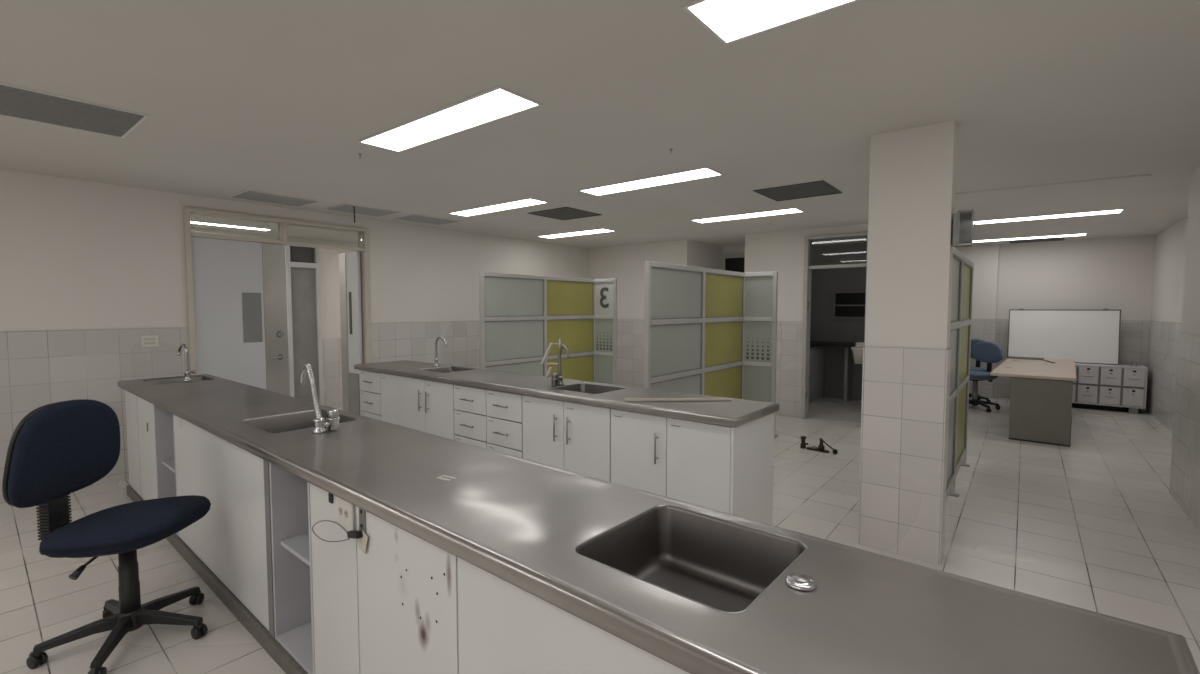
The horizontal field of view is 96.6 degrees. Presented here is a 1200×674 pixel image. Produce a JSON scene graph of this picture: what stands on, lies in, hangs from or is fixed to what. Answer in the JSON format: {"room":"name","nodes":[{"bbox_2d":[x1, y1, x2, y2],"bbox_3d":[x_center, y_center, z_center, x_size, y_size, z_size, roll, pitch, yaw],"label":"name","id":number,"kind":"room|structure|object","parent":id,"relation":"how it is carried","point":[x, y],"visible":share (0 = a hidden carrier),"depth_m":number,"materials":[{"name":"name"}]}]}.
{"room":"laboratory","nodes":[
{"label":"laboratory","id":0,"kind":"room"},
{"bbox_2d":[190,214,357,242],"bbox_3d":[-3.724,-1.363,6.673,1.980,0.060,6.100,2,4,38],"label":"ceiling","id":1,"kind":"structure","parent":0,"point":[292,231],"depth_m":6.62,"materials":[{"name":"paint"}]},
{"bbox_2d":[190,221,272,230],"bbox_3d":[-4.573,-1.296,6.060,0.168,0.008,1.508,2,4,38],"label":"recessed light","id":2,"kind":"object","parent":1,"relation":"in","point":[192,222],"visible":0.6,"depth_m":6.33,"materials":[{"name":"white plastic"}]},
{"bbox_2d":[191,227,357,407],"bbox_3d":[-3.724,-0.145,6.739,1.980,2.500,6.100,2,4,38],"label":"wall","id":3,"kind":"structure","parent":0,"point":[329,258],"depth_m":7.75,"materials":[{"name":"paint"}]},
{"bbox_2d":[183,207,371,414],"bbox_3d":[-3.401,-0.031,5.719,0.543,2.383,1.740,2,4,38],"label":"door","id":4,"kind":"structure","parent":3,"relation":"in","point":[236,286],"depth_m":5.33,"materials":[{"name":"metal"}]},
{"bbox_2d":[285,245,323,404],"bbox_3d":[-4.149,-0.116,7.501,0.090,2.360,0.440,2,4,38],"label":"door","id":5,"kind":"structure","parent":3,"relation":"in","point":[303,287],"depth_m":7.49,"materials":[{"name":"metal"}]},
{"bbox_2d":[0,169,587,503],"bbox_3d":[-3.303,-0.082,5.574,0.132,2.500,9.800,2,4,38],"label":"wall","id":6,"kind":"structure","parent":0,"point":[88,269],"depth_m":4.56,"materials":[{"name":"paint"}]},
{"bbox_2d":[141,335,158,346],"bbox_3d":[-3.932,0.037,4.674,0.012,0.100,0.120,2,4,38],"label":"wall switch","id":7,"kind":"object","parent":6,"relation":"attached to","point":[152,340],"visible":1,"depth_m":4.67,"materials":[{"name":"white plastic"}]},
{"bbox_2d":[0,0,1199,248],"bbox_3d":[0.879,-1.335,4.667,7.720,0.100,13.700,2,4,38],"label":"ceiling","id":8,"kind":"structure","parent":0,"point":[269,96],"depth_m":2.71,"materials":[{"name":"paint"}]},
{"bbox_2d":[0,82,148,137],"bbox_3d":[-3.011,-1.167,2.581,0.600,0.008,1.180,2,4,38],"label":"ceiling vent","id":9,"kind":"object","parent":8,"relation":"attached to","point":[18,102],"visible":1,"depth_m":2.81,"materials":[{"name":"grey metal"}]},
{"bbox_2d":[228,189,320,206],"bbox_3d":[-3.063,-1.301,5.048,0.480,0.008,0.620,2,4,38],"label":"ceiling panel","id":10,"kind":"object","parent":8,"relation":"attached to","point":[251,195],"visible":1,"depth_m":5.02,"materials":[{"name":"grey metal"}]},
{"bbox_2d":[322,203,401,216],"bbox_3d":[-2.506,-1.334,5.651,0.480,0.008,0.620,2,4,38],"label":"ceiling panel","id":11,"kind":"object","parent":8,"relation":"attached to","point":[346,208],"visible":1,"depth_m":5.64,"materials":[{"name":"grey metal"}]},
{"bbox_2d":[391,214,460,224],"bbox_3d":[-2.021,-1.366,6.242,0.460,0.008,0.630,2,4,38],"label":"ceiling panel","id":12,"kind":"object","parent":8,"relation":"attached to","point":[417,218],"visible":1,"depth_m":6.21,"materials":[{"name":"grey metal"}]},
{"bbox_2d":[357,85,542,151],"bbox_3d":[-0.893,-1.190,3.000,1.318,0.008,0.283,2,4,38],"label":"recessed light","id":13,"kind":"object","parent":8,"relation":"in","point":[499,102],"visible":1,"depth_m":2.91,"materials":[{"name":"white plastic"}]},
{"bbox_2d":[447,198,548,216],"bbox_3d":[-1.072,-1.326,5.501,1.278,0.008,0.258,2,4,38],"label":"recessed light","id":14,"kind":"object","parent":8,"relation":"in","point":[526,202],"visible":1,"depth_m":5.46,"materials":[{"name":"white plastic"}]},
{"bbox_2d":[527,207,601,219],"bbox_3d":[-0.383,-1.345,5.852,0.570,0.008,0.580,2,4,38],"label":"ceiling panel","id":15,"kind":"object","parent":8,"relation":"attached to","point":[564,213],"visible":1,"depth_m":5.82,"materials":[{"name":"black metal"}]},
{"bbox_2d":[536,228,614,238],"bbox_3d":[-0.346,-1.429,7.406,1.218,0.008,0.288,2,4,38],"label":"recessed light","id":16,"kind":"object","parent":8,"relation":"in","point":[601,230],"visible":1,"depth_m":7.37,"materials":[{"name":"white plastic"}]},
{"bbox_2d":[578,167,723,195],"bbox_3d":[0.380,-1.266,4.397,1.248,0.008,0.278,2,4,38],"label":"recessed light","id":17,"kind":"object","parent":8,"relation":"in","point":[704,172],"visible":1,"depth_m":4.34,"materials":[{"name":"white plastic"}]},
{"bbox_2d":[690,208,804,222],"bbox_3d":[1.617,-1.352,5.979,1.228,0.008,0.278,2,4,38],"label":"recessed light","id":18,"kind":"object","parent":8,"relation":"in","point":[788,210],"visible":1,"depth_m":5.94,"materials":[{"name":"white plastic"}]},
{"bbox_2d":[682,0,860,44],"bbox_3d":[0.871,-1.112,1.566,1.248,0.008,0.333,2,4,38],"label":"recessed light","id":19,"kind":"object","parent":8,"relation":"in","point":[729,21],"visible":1,"depth_m":1.86,"materials":[{"name":"white plastic"}]},
{"bbox_2d":[753,180,841,200],"bbox_3d":[1.752,-1.284,4.730,0.590,0.008,0.580,2,4,38],"label":"ceiling panel","id":20,"kind":"object","parent":8,"relation":"attached to","point":[816,188],"visible":1,"depth_m":4.72,"materials":[{"name":"black metal"}]},
{"bbox_2d":[973,233,1087,242],"bbox_3d":[6.270,-1.454,7.864,1.318,0.008,0.288,2,4,38],"label":"recessed light","id":21,"kind":"object","parent":8,"relation":"in","point":[1078,234],"visible":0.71,"depth_m":7.79,"materials":[{"name":"white plastic"}]},
{"bbox_2d":[1010,238,1063,242],"bbox_3d":[6.653,-1.470,8.159,0.640,0.008,0.320,2,4,38],"label":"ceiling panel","id":22,"kind":"object","parent":8,"relation":"attached to","point":[1049,239],"visible":1,"depth_m":8.14,"materials":[{"name":"grey metal"}]},
{"bbox_2d":[974,208,1124,224],"bbox_3d":[5.020,-1.356,6.056,1.298,0.008,0.298,2,4,38],"label":"recessed light","id":23,"kind":"object","parent":8,"relation":"in","point":[1112,211],"visible":0.89,"depth_m":6.00,"materials":[{"name":"white plastic"}]},
{"bbox_2d":[955,174,1151,194],"bbox_3d":[3.687,-1.275,4.485,1.346,0.024,0.096,2,4,31],"label":"trim","id":24,"kind":"structure","parent":8,"relation":"attached to","point":[1145,175],"depth_m":4.41,"materials":[{"name":"paint"}]},
{"bbox_2d":[0,397,1199,673],"bbox_3d":[0.105,1.228,5.424,9.700,0.100,13.700,2,4,38],"label":"floor","id":25,"kind":"structure","parent":0,"point":[1095,524],"depth_m":3.36,"materials":[{"name":"tile"}]},
{"bbox_2d":[2,399,210,673],"bbox_3d":[-2.120,0.812,2.349,0.652,1.063,0.652,2,4,38],"label":"office chair","id":26,"kind":"object","parent":25,"relation":"on","point":[57,450],"visible":1,"depth_m":2.29,"materials":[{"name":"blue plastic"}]},
{"bbox_2d":[125,390,157,499],"bbox_3d":[-3.176,0.786,4.090,0.978,0.777,0.534,3,4,40],"label":"base cabinet","id":27,"kind":"object","parent":25,"relation":"on","point":[140,427],"visible":0.32,"depth_m":3.86,"materials":[{"name":"white laminate"}]},
{"bbox_2d":[153,404,178,536],"bbox_3d":[-2.599,0.812,3.611,0.518,0.777,0.528,3,4,40],"label":"open shelf unit","id":28,"kind":"object","parent":25,"relation":"on","point":[163,419],"visible":0.13,"depth_m":3.59,"materials":[{"name":"laminate"}]},
{"bbox_2d":[126,485,307,673],"bbox_3d":[-1.371,1.295,2.601,5.710,0.073,0.555,3,4,40],"label":"stone plinth","id":29,"kind":"object","parent":25,"relation":"on","point":[288,664],"visible":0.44,"depth_m":2.54,"materials":[{"name":"stone"}]},
{"bbox_2d":[174,415,268,630],"bbox_3d":[-1.827,0.848,2.961,1.498,0.777,0.532,3,4,40],"label":"base cabinet","id":30,"kind":"object","parent":25,"relation":"on","point":[230,539],"visible":0.41,"depth_m":2.61,"materials":[{"name":"white laminate"}]},
{"bbox_2d":[118,374,1199,673],"bbox_3d":[-1.371,0.513,2.558,5.754,0.168,0.589,3,4,40],"label":"countertop","id":31,"kind":"structure","parent":30,"relation":"on","point":[697,589],"depth_m":1.27,"materials":[{"name":"silver metal"}]},
{"bbox_2d":[141,375,214,384],"bbox_3d":[-3.348,0.414,4.260,0.404,0.152,0.419,2,4,38],"label":"sink basin","id":32,"kind":"object","parent":31,"relation":"in","point":[171,380],"depth_m":4.36,"materials":[{"name":"metal"}]},
{"bbox_2d":[177,343,195,380],"bbox_3d":[-3.269,0.195,4.220,0.174,0.292,0.082,2,4,33],"label":"faucet","id":33,"kind":"object","parent":31,"relation":"on","point":[187,372],"visible":1,"depth_m":4.17,"materials":[{"name":"silver metal"}]},
{"bbox_2d":[240,409,357,432],"bbox_3d":[-1.532,0.497,2.728,0.479,0.152,0.416,2,4,38],"label":"sink basin","id":34,"kind":"object","parent":31,"relation":"in","point":[289,422],"depth_m":2.86,"materials":[{"name":"metal"}]},
{"bbox_2d":[300,363,339,433],"bbox_3d":[-1.318,0.278,2.504,0.184,0.312,0.126,2,4,34],"label":"faucet","id":35,"kind":"object","parent":31,"relation":"on","point":[332,423],"visible":1,"depth_m":2.46,"materials":[{"name":"silver metal"}]},
{"bbox_2d":[436,475,455,480],"bbox_3d":[-0.516,0.473,1.795,0.060,0.001,0.036,2,4,30],"label":"scrap","id":36,"kind":"object","parent":31,"relation":"on","point":[439,477],"visible":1,"depth_m":1.80,"materials":[{"name":"white paper"}]},
{"bbox_2d":[574,504,807,613],"bbox_3d":[0.217,0.583,1.281,0.442,0.167,0.415,2,4,38],"label":"sink basin","id":37,"kind":"object","parent":31,"relation":"in","point":[709,562],"depth_m":1.41,"materials":[{"name":"metal"}]},
{"bbox_2d":[785,573,816,591],"bbox_3d":[0.415,0.503,1.106,0.062,0.014,0.062,2,4,38],"label":"cover","id":38,"kind":"object","parent":31,"relation":"on","point":[797,581],"visible":1,"depth_m":1.09,"materials":[{"name":"silver metal"}]},
{"bbox_2d":[263,460,274,637],"bbox_3d":[-1.381,0.884,2.283,0.055,0.777,0.060,3,4,40],"label":"post","id":39,"kind":"object","parent":25,"relation":"on","point":[265,463],"visible":0.29,"depth_m":2.26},
{"bbox_2d":[269,463,314,673],"bbox_3d":[-1.052,0.882,2.315,0.398,0.777,0.528,3,4,40],"label":"open shelf unit","id":40,"kind":"object","parent":25,"relation":"on","point":[289,493],"visible":0.15,"depth_m":2.26,"materials":[{"name":"laminate"}]},
{"bbox_2d":[310,483,359,673],"bbox_3d":[-0.760,0.896,2.071,0.358,0.777,0.528,3,4,40],"label":"base cabinet","id":41,"kind":"object","parent":25,"relation":"on","point":[334,564],"visible":0.11,"depth_m":1.87,"materials":[{"name":"white laminate"}]},
{"bbox_2d":[328,493,332,503],"bbox_3d":[-0.926,0.554,1.841,0.025,0.035,0.008,3,4,40],"label":"lock","id":42,"kind":"object","parent":41,"relation":"attached to","point":[330,496],"visible":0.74,"depth_m":1.83,"materials":[{"name":"black metal"}]},
{"bbox_2d":[338,497,354,530],"bbox_3d":[-0.840,0.582,1.767,0.105,0.103,0.012,3,4,40],"label":"power outlet","id":43,"kind":"object","parent":41,"relation":"attached to","point":[346,513],"visible":0.78,"depth_m":1.76,"materials":[{"name":"white plastic"}]},
{"bbox_2d":[359,370,381,420],"bbox_3d":[-2.106,0.712,5.453,0.415,0.777,0.550,3,4,40],"label":"drawer unit","id":44,"kind":"object","parent":25,"relation":"on","point":[370,382],"visible":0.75,"depth_m":5.25,"materials":[{"name":"white laminate"}]},
{"bbox_2d":[356,506,458,673],"bbox_3d":[-0.412,0.912,1.778,0.548,0.777,0.529,3,4,40],"label":"base cabinet","id":45,"kind":"object","parent":25,"relation":"on","point":[408,584],"visible":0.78,"depth_m":1.56,"materials":[{"name":"white laminate"}]},
{"bbox_2d":[312,520,362,541],"bbox_3d":[-0.870,0.648,1.769,0.290,0.082,0.025,2,4,35],"label":"lock","id":46,"kind":"object","parent":45,"relation":"attached to","point":[353,534],"visible":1,"depth_m":1.72,"materials":[{"name":"black plastic"}]},
{"bbox_2d":[359,530,367,553],"bbox_3d":[-0.748,0.647,1.691,0.060,0.076,0.002,3,4,40],"label":"paper tag","id":47,"kind":"object","parent":46,"relation":"hanging from","point":[363,541],"visible":1,"depth_m":1.69,"materials":[{"name":"beige paper"}]},
{"bbox_2d":[359,508,365,532],"bbox_3d":[-0.756,0.575,1.699,0.036,0.097,0.008,3,4,40],"label":"hasp","id":48,"kind":"object","parent":45,"relation":"attached to","point":[362,517],"visible":0.62,"depth_m":1.69,"materials":[{"name":"silver metal"}]},
{"bbox_2d":[380,371,455,439],"bbox_3d":[-1.492,0.740,4.940,1.175,0.777,0.550,3,4,40],"label":"base cabinet","id":49,"kind":"object","parent":25,"relation":"on","point":[427,406],"visible":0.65,"depth_m":4.69,"materials":[{"name":"white laminate"}]},
{"bbox_2d":[354,360,778,427],"bbox_3d":[-0.707,0.406,4.298,4.144,0.184,0.584,3,4,40],"label":"countertop","id":50,"kind":"structure","parent":49,"relation":"on","point":[734,413],"depth_m":3.57,"materials":[{"name":"silver metal"}]},
{"bbox_2d":[434,337,446,365],"bbox_3d":[-1.552,0.142,5.208,0.184,0.292,0.054,2,4,34],"label":"faucet","id":51,"kind":"object","parent":50,"relation":"on","point":[437,338],"visible":1,"depth_m":5.23,"materials":[{"name":"silver metal"}]},
{"bbox_2d":[419,366,475,372],"bbox_3d":[-1.417,0.380,4.976,0.433,0.162,0.384,2,4,38],"label":"sink basin","id":52,"kind":"object","parent":50,"relation":"in","point":[445,369],"depth_m":5.13,"materials":[{"name":"metal"}]},
{"bbox_2d":[541,339,569,386],"bbox_3d":[-0.345,0.186,3.947,0.248,0.340,0.126,2,4,28],"label":"faucet","id":53,"kind":"object","parent":50,"relation":"on","point":[557,378],"visible":1,"depth_m":3.94,"materials":[{"name":"silver metal"}]},
{"bbox_2d":[551,383,626,393],"bbox_3d":[-0.082,0.443,3.815,0.453,0.162,0.375,2,4,38],"label":"sink basin","id":54,"kind":"object","parent":50,"relation":"in","point":[584,388],"depth_m":3.97,"materials":[{"name":"metal"}]},
{"bbox_2d":[454,385,487,448],"bbox_3d":[-0.877,0.768,4.427,0.418,0.777,0.550,3,4,40],"label":"drawer unit","id":55,"kind":"object","parent":25,"relation":"on","point":[470,414],"visible":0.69,"depth_m":4.22,"materials":[{"name":"white laminate"}]},
{"bbox_2d":[486,390,522,457],"bbox_3d":[-0.560,0.782,4.162,0.405,0.777,0.550,3,4,40],"label":"drawer unit","id":56,"kind":"object","parent":25,"relation":"on","point":[503,409],"visible":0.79,"depth_m":3.96,"materials":[{"name":"white laminate"}]},
{"bbox_2d":[479,272,616,384],"bbox_3d":[-0.565,0.161,6.822,0.480,1.880,2.100,2,4,38],"label":"glass wall","id":57,"kind":"structure","parent":25,"relation":"on","point":[520,315],"depth_m":6.96,"materials":[{"name":"glass"}]},
{"bbox_2d":[522,395,610,481],"bbox_3d":[-0.092,0.803,3.771,0.805,0.777,0.550,3,4,40],"label":"base cabinet","id":58,"kind":"object","parent":25,"relation":"on","point":[573,437],"visible":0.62,"depth_m":3.54,"materials":[{"name":"white laminate"}]},
{"bbox_2d":[457,557,689,673],"bbox_3d":[0.308,0.944,1.176,1.328,0.777,0.528,3,4,40],"label":"base cabinet","id":59,"kind":"object","parent":25,"relation":"on","point":[504,628],"visible":0.05,"depth_m":1.21,"materials":[{"name":"white laminate"}]},
{"bbox_2d":[611,409,773,524],"bbox_3d":[0.542,0.832,3.255,0.822,0.777,0.570,3,4,40],"label":"base cabinet","id":60,"kind":"object","parent":25,"relation":"on","point":[687,461],"depth_m":3.01,"materials":[{"name":"white laminate"}]},
{"bbox_2d":[644,261,777,437],"bbox_3d":[1.203,0.237,5.416,0.480,1.880,2.100,2,4,38],"label":"glass wall","id":61,"kind":"structure","parent":25,"relation":"on","point":[711,332],"depth_m":5.64,"materials":[{"name":"glass"}]},
{"bbox_2d":[800,436,807,448],"bbox_3d":[2.146,1.107,5.620,0.078,0.120,0.055,2,4,38],"label":"pipe fitting","id":62,"kind":"object","parent":25,"relation":"on","point":[803,444],"visible":1,"depth_m":5.61,"materials":[{"name":"brown metal"}]},
{"bbox_2d":[809,347,824,402],"bbox_3d":[3.019,0.597,8.206,0.315,0.860,1.830,2,4,38],"label":"base cabinet","id":63,"kind":"object","parent":25,"relation":"on","point":[817,354],"visible":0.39,"depth_m":8.47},
{"bbox_2d":[807,438,837,453],"bbox_3d":[2.277,1.107,5.481,0.068,0.136,0.321,-3,4,-45],"label":"faucet","id":64,"kind":"object","parent":25,"relation":"on","point":[821,447],"visible":1,"depth_m":5.47,"materials":[{"name":"brown metal"}]},
{"bbox_2d":[810,341,855,401],"bbox_3d":[3.502,0.588,7.813,1.560,0.920,1.860,2,4,38],"label":"countertop","id":65,"kind":"structure","parent":25,"relation":"on","point":[848,362],"depth_m":8.37,"materials":[{"name":"metal"}]},
{"bbox_2d":[810,343,817,347],"bbox_3d":[2.859,0.145,7.944,0.360,0.050,1.300,2,4,38],"label":"countertop","id":66,"kind":"structure","parent":65,"relation":"on","point":[812,345],"depth_m":8.19,"materials":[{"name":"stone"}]},
{"bbox_2d":[810,341,855,347],"bbox_3d":[3.907,0.126,8.297,1.560,0.050,0.560,2,4,38],"label":"countertop","id":67,"kind":"structure","parent":65,"relation":"on","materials":[{"name":"metal"}]},
{"bbox_2d":[851,342,863,363],"bbox_3d":[3.735,0.574,7.422,0.430,0.990,0.340,2,4,38],"label":"basin","id":68,"kind":"object","parent":25,"relation":"on","point":[857,351],"visible":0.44,"depth_m":7.37,"materials":[{"name":"white ceramic"}]},
{"bbox_2d":[946,247,973,499],"bbox_3d":[2.768,0.305,4.165,0.100,1.880,2.090,2,4,38],"label":"glass wall","id":69,"kind":"structure","parent":25,"relation":"on","point":[962,268],"depth_m":4.18,"materials":[{"name":"metal"}]},
{"bbox_2d":[969,339,990,401],"bbox_3d":[5.788,0.526,8.412,0.611,0.977,0.652,2,4,38],"label":"office chair","id":70,"kind":"object","parent":25,"relation":"on","point":[973,341],"visible":0.12,"depth_m":8.42,"materials":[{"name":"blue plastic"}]},
{"bbox_2d":[969,341,1003,411],"bbox_3d":[5.498,0.558,7.828,0.624,0.977,0.636,2,4,38],"label":"office chair","id":71,"kind":"object","parent":25,"relation":"on","point":[988,352],"visible":0.84,"depth_m":7.80,"materials":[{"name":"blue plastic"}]},
{"bbox_2d":[990,356,1076,446],"bbox_3d":[5.620,0.714,6.899,0.735,0.766,2.770,3,4,41],"label":"office desk","id":72,"kind":"object","parent":25,"relation":"on","point":[1040,400],"depth_m":5.86,"materials":[{"name":"beige laminate"}]},
{"bbox_2d":[1021,363,1147,413],"bbox_3d":[7.072,0.715,7.957,1.446,0.650,0.420,2,4,38],"label":"base cabinet","id":73,"kind":"object","parent":25,"relation":"on","point":[1121,387],"visible":0.49,"depth_m":7.59,"materials":[{"name":"white metal"}]},
{"bbox_2d":[1007,309,1120,364],"bbox_3d":[6.982,-0.022,8.097,1.280,0.808,0.121,2,4,38],"label":"whiteboard","id":74,"kind":"object","parent":73,"relation":"on","point":[1083,336],"visible":0.83,"depth_m":8.05,"materials":[{"name":"plastic"}]},
{"bbox_2d":[691,241,744,269],"bbox_3d":[2.119,-0.236,8.424,1.120,2.500,1.180,2,4,38],"label":"wall","id":75,"kind":"structure","parent":0,"point":[703,255],"depth_m":8.68,"materials":[{"name":"paint"}]},
{"bbox_2d":[721,253,744,272],"bbox_3d":[2.418,-0.187,8.803,0.920,2.360,0.060,2,4,38],"label":"window","id":76,"kind":"structure","parent":75,"relation":"in","point":[731,262],"depth_m":8.89,"materials":[{"name":"black glass"}]},
{"bbox_2d":[588,224,867,417],"bbox_3d":[1.655,-0.211,7.955,4.920,2.500,0.132,2,4,38],"label":"wall","id":77,"kind":"structure","parent":0,"point":[782,252],"depth_m":7.43,"materials":[{"name":"paint"}]},
{"bbox_2d":[801,232,867,418],"bbox_3d":[3.030,-0.103,6.860,0.800,2.404,0.160,2,4,38],"label":"door frame","id":78,"kind":"structure","parent":77,"relation":"in","point":[808,267],"depth_m":7.02,"materials":[{"name":"grey metal"}]},
{"bbox_2d":[810,242,866,400],"bbox_3d":[4.032,-0.237,8.434,1.800,2.500,3.580,2,4,38],"label":"wall","id":79,"kind":"structure","parent":0,"point":[824,282],"depth_m":8.71,"materials":[{"name":"grey paint"}]},
{"bbox_2d":[832,290,865,318],"bbox_3d":[4.000,-0.513,8.540,0.540,0.460,0.030,2,4,38],"label":"window","id":80,"kind":"structure","parent":79,"relation":"in","point":[847,304],"depth_m":8.55,"materials":[{"name":"black glass"}]},
{"bbox_2d":[858,120,956,564],"bbox_3d":[1.832,0.047,3.199,0.436,2.500,0.175,2,4,38],"label":"wall pillar","id":81,"kind":"structure","parent":0,"point":[906,370],"depth_m":3.12,"materials":[{"name":"tile"}]},
{"bbox_2d":[952,209,973,247],"bbox_3d":[2.033,-0.605,2.991,0.093,0.194,0.102,2,4,38],"label":"wall dispenser","id":82,"kind":"object","parent":81,"relation":"attached to","point":[956,217],"visible":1,"depth_m":2.97,"materials":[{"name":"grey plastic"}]},
{"bbox_2d":[958,243,972,246],"bbox_3d":[2.041,-0.514,2.991,0.068,0.012,0.100,2,4,38],"label":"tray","id":83,"kind":"object","parent":82,"relation":"on","point":[961,244],"depth_m":2.96,"materials":[{"name":"grey metal"}]},
{"bbox_2d":[956,235,1155,409],"bbox_3d":[6.872,-0.238,8.453,2.820,2.500,0.252,2,4,38],"label":"wall","id":84,"kind":"structure","parent":0,"point":[1103,273],"depth_m":8.23,"materials":[{"name":"paint"}]},
{"bbox_2d":[1145,166,1199,531],"bbox_3d":[3.576,0.087,2.466,0.666,2.500,13.500,2,4,38],"label":"wall","id":85,"kind":"structure","parent":0,"point":[1173,378],"depth_m":4.13,"materials":[{"name":"tile"}]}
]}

